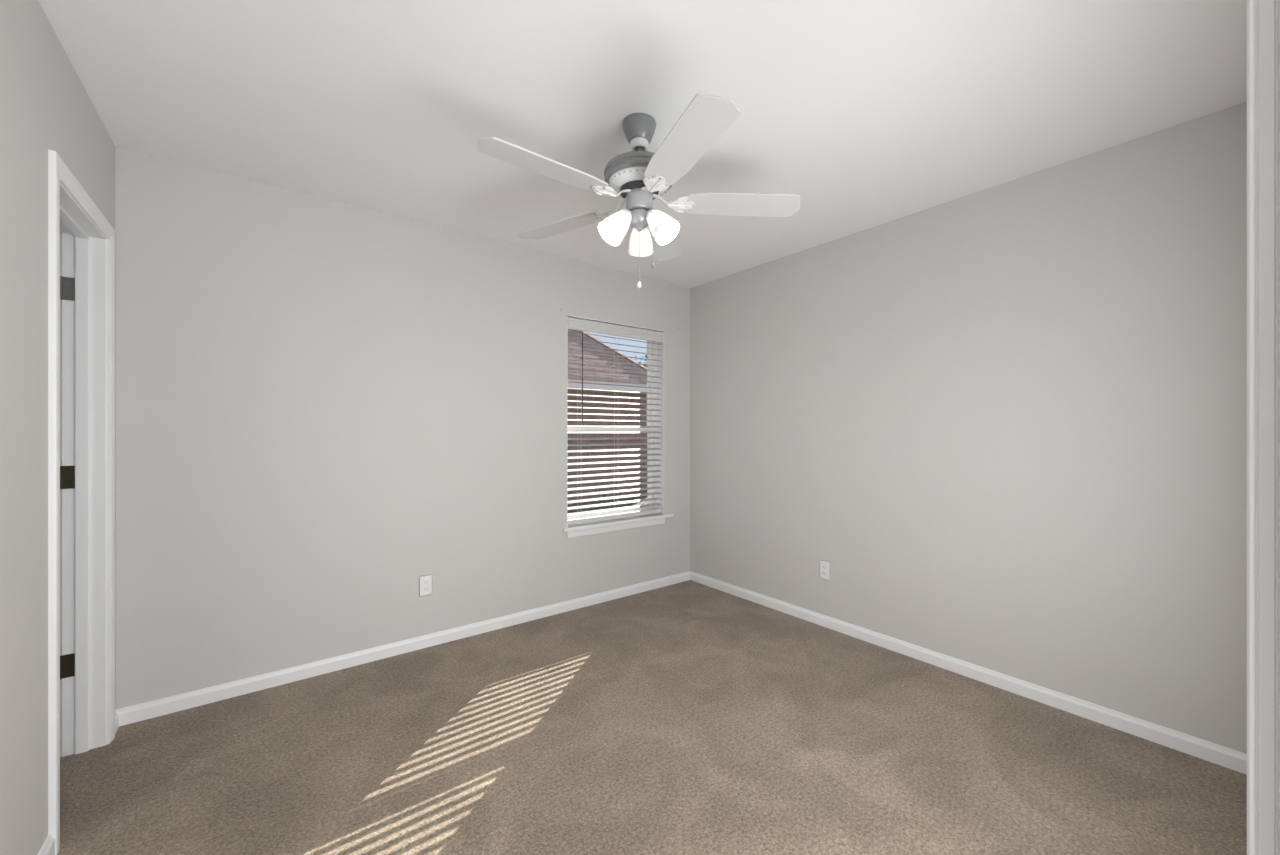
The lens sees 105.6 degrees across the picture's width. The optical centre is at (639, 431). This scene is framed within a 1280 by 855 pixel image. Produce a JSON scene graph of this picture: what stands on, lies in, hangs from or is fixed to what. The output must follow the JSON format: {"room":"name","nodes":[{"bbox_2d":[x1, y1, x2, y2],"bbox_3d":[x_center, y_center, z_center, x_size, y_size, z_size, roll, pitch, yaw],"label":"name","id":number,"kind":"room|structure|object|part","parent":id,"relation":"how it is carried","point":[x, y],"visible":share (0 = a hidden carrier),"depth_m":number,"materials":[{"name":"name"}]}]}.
{"room":"empty bedroom","nodes":[
{"label":"empty bedroom","id":0,"kind":"room"},
{"bbox_2d":[0,0,114,854],"bbox_3d":[-1.310,0.023,0.788,0.114,2.440,3.094,0,0,-38],"label":"wall","id":1,"kind":"structure","parent":0,"point":[45,105],"depth_m":1.29,"materials":[{"name":"beige paint"}]},
{"bbox_2d":[38,710,118,854],"bbox_3d":[-1.294,1.208,0.872,0.013,0.070,2.980,0,0,-38],"label":"baseboard","id":2,"kind":"structure","parent":1,"relation":"attached to","point":[48,848],"depth_m":1.40,"materials":[{"name":"white paint"}]},
{"bbox_2d":[48,149,114,854],"bbox_3d":[-2.203,0.212,1.486,0.708,2.062,0.705,0,0,-38],"label":"door","id":3,"kind":"structure","parent":1,"relation":"in","point":[81,241],"depth_m":1.87,"materials":[{"name":"white paint"}]},
{"bbox_3d":[-2.032,0.212,1.618,0.016,2.062,0.705,0,0,-38],"label":"casing","id":4,"kind":"part","parent":3,"relation":"part of","materials":[{"name":"white paint"}]},
{"bbox_2d":[115,147,689,709],"bbox_3d":[-0.953,0.023,3.144,3.557,2.440,0.200,0,0,-38],"label":"wall","id":5,"kind":"structure","parent":0,"point":[324,408],"depth_m":2.52,"materials":[{"name":"beige paint"}]},
{"bbox_2d":[116,571,689,725],"bbox_3d":[-0.890,1.208,3.058,3.323,0.070,0.013,0,0,-38],"label":"baseboard","id":6,"kind":"structure","parent":5,"relation":"attached to","point":[163,706],"depth_m":2.58,"materials":[{"name":"white paint"}]},
{"bbox_2d":[419,574,431,595],"bbox_3d":[-1.231,0.888,2.797,0.071,0.116,0.009,0,0,-38],"label":"wall outlet","id":7,"kind":"object","parent":5,"relation":"attached to","point":[425,582],"visible":1,"depth_m":2.79,"materials":[{"name":"white plastic"}]},
{"bbox_2d":[562,315,673,537],"bbox_3d":[-0.188,-0.029,3.709,1.001,1.545,0.229,0,0,-38],"label":"window","id":8,"kind":"structure","parent":5,"relation":"in","point":[597,527],"depth_m":3.91,"materials":[{"name":"white plastic"}]},
{"bbox_3d":[-0.228,0.304,3.725,0.845,0.676,0.026,0,0,-38],"label":"sash","id":9,"kind":"part","parent":8,"relation":"part of","materials":[{"name":"white plastic"}]},
{"bbox_2d":[567,317,663,524],"bbox_3d":[-0.172,-0.070,3.652,0.870,1.449,0.072,0,0,-38],"label":"window blind","id":10,"kind":"object","parent":8,"relation":"attached to","point":[582,325],"visible":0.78,"depth_m":3.64,"materials":[{"name":"white plastic"}]},
{"bbox_3d":[-0.179,-0.052,3.660,0.002,1.390,0.050,0,0,-38],"label":"ladder cord","id":11,"kind":"part","parent":10,"relation":"part of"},
{"bbox_3d":[-0.179,0.640,3.660,0.862,0.030,0.050,0,0,-38],"label":"rail","id":12,"kind":"part","parent":10,"relation":"part of","materials":[{"name":"white plastic"}]},
{"bbox_3d":[0.074,-0.052,3.855,0.002,1.390,0.050,0,0,-38],"label":"ladder cord","id":13,"kind":"part","parent":10,"relation":"part of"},
{"bbox_3d":[-0.249,-0.385,3.753,0.845,0.790,0.025,0,0,-38],"label":"sash","id":14,"kind":"part","parent":8,"relation":"part of","materials":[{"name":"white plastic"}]},
{"bbox_3d":[-0.241,-0.067,3.743,0.881,1.470,0.111,0,0,-38],"label":"frame","id":15,"kind":"part","parent":8,"relation":"part of","materials":[{"name":"white plastic"}]},
{"bbox_2d":[38,0,1246,287],"bbox_3d":[-0.007,-1.257,0.987,4.695,0.120,4.771,0,0,-38],"label":"ceiling","id":16,"kind":"structure","parent":0,"point":[873,113],"depth_m":1.70,"materials":[{"name":"white paint"}]},
{"bbox_2d":[478,93,799,287],"bbox_3d":[-0.035,-0.876,1.854,1.184,0.641,1.218,0,0,-38],"label":"ceiling fan","id":17,"kind":"object","parent":16,"relation":"hanging from","point":[639,176],"visible":1,"depth_m":1.82,"materials":[{"name":"white metal"}]},
{"bbox_3d":[-0.320,-0.889,1.634,0.464,0.028,0.140,0,0,-38],"label":"blade","id":18,"kind":"part","parent":17,"relation":"part of","materials":[{"name":"white wood"}]},
{"bbox_3d":[-0.345,-0.889,2.115,0.463,0.028,0.135,0,0,33],"label":"blade","id":19,"kind":"part","parent":17,"relation":"part of","materials":[{"name":"white wood"}]},
{"bbox_3d":[-0.086,-0.785,1.851,0.070,0.076,0.048,0,0,-38],"label":"light bulb","id":20,"kind":"part","parent":17,"relation":"part of","materials":[{"name":"white glass"}]},
{"bbox_3d":[-0.096,-0.776,1.849,0.132,0.136,0.106,0,0,-38],"label":"lamp shade","id":21,"kind":"part","parent":17,"relation":"part of","materials":[{"name":"white glass"}]},
{"bbox_3d":[-0.002,-0.676,1.892,0.003,0.209,0.003,0,0,-38],"label":"pull chain","id":22,"kind":"part","parent":17,"relation":"part of","materials":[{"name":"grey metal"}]},
{"bbox_3d":[0.005,-0.776,2.000,0.119,0.136,0.124,0,0,-38],"label":"lamp shade","id":23,"kind":"part","parent":17,"relation":"part of","materials":[{"name":"white glass"}]},
{"bbox_3d":[0.089,-0.776,1.840,0.107,0.136,0.131,0,0,-38],"label":"lamp shade","id":24,"kind":"part","parent":17,"relation":"part of","materials":[{"name":"white glass"}]},
{"bbox_3d":[0.078,-0.785,1.843,0.049,0.076,0.069,0,0,-38],"label":"light bulb","id":25,"kind":"part","parent":17,"relation":"part of","materials":[{"name":"white glass"}]},
{"bbox_3d":[0.104,-0.889,2.287,0.135,0.028,0.463,0,0,15],"label":"blade","id":26,"kind":"part","parent":17,"relation":"part of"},
{"bbox_3d":[0.144,-0.889,1.509,0.135,0.028,0.463,0,0,-21],"label":"blade","id":27,"kind":"part","parent":17,"relation":"part of","materials":[{"name":"white wood"}]},
{"bbox_3d":[0.407,-0.889,1.912,0.463,0.028,0.135,0,0,-3],"label":"blade","id":28,"kind":"part","parent":17,"relation":"part of","materials":[{"name":"white wood"}]},
{"bbox_2d":[57,580,1246,854],"bbox_3d":[-0.007,1.303,0.987,4.695,0.120,4.771,0,0,-38],"label":"floor","id":29,"kind":"structure","parent":0,"point":[689,717],"depth_m":1.81,"materials":[{"name":"beige carpet"}]},
{"bbox_2d":[690,102,1246,753],"bbox_3d":[1.414,0.023,2.890,0.120,2.440,3.094,0,0,-38],"label":"wall","id":30,"kind":"structure","parent":0,"point":[1007,421],"depth_m":2.31,"materials":[{"name":"beige paint"}]},
{"bbox_2d":[820,560,829,579],"bbox_3d":[1.176,0.884,3.093,0.009,0.116,0.071,0,0,-38],"label":"wall outlet","id":31,"kind":"object","parent":30,"relation":"attached to","point":[824,565],"visible":1,"depth_m":3.09,"materials":[{"name":"white plastic"}]},
{"bbox_2d":[690,571,1246,774],"bbox_3d":[1.326,1.208,2.895,0.013,0.070,2.980,0,0,-38],"label":"baseboard","id":32,"kind":"structure","parent":30,"relation":"attached to","point":[1223,756],"depth_m":2.28,"materials":[{"name":"white paint"}]},
{"bbox_3d":[0.961,0.023,0.659,3.323,2.440,0.114,0,0,-38],"label":"wall","id":33,"kind":"structure","parent":0,"visible":0},
{"bbox_2d":[1247,0,1279,854],"bbox_3d":[0.035,0.185,-0.045,0.930,2.115,0.130,0,0,-38],"label":"door frame","id":34,"kind":"structure","parent":33,"relation":"attached to","point":[1263,16],"depth_m":0.25,"materials":[{"name":"white paint"}]},
{"label":"outside","id":35,"kind":"structure","parent":0,"visible":0},
{"bbox_2d":[567,496,646,513],"bbox_3d":[-13.361,1.743,29.587,75.000,0.300,56.829,0,0,-38],"label":"ground","id":36,"kind":"structure","parent":35,"point":[637,497],"depth_m":10.55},
{"bbox_2d":[567,329,646,500],"bbox_3d":[-6.409,-1.279,11.039,13.342,5.765,7.092,0,0,-38],"label":"neighbor house","id":37,"kind":"structure","parent":36,"relation":"on","point":[569,334],"depth_m":11.53,"materials":[{"name":"brown brick"}]}
]}

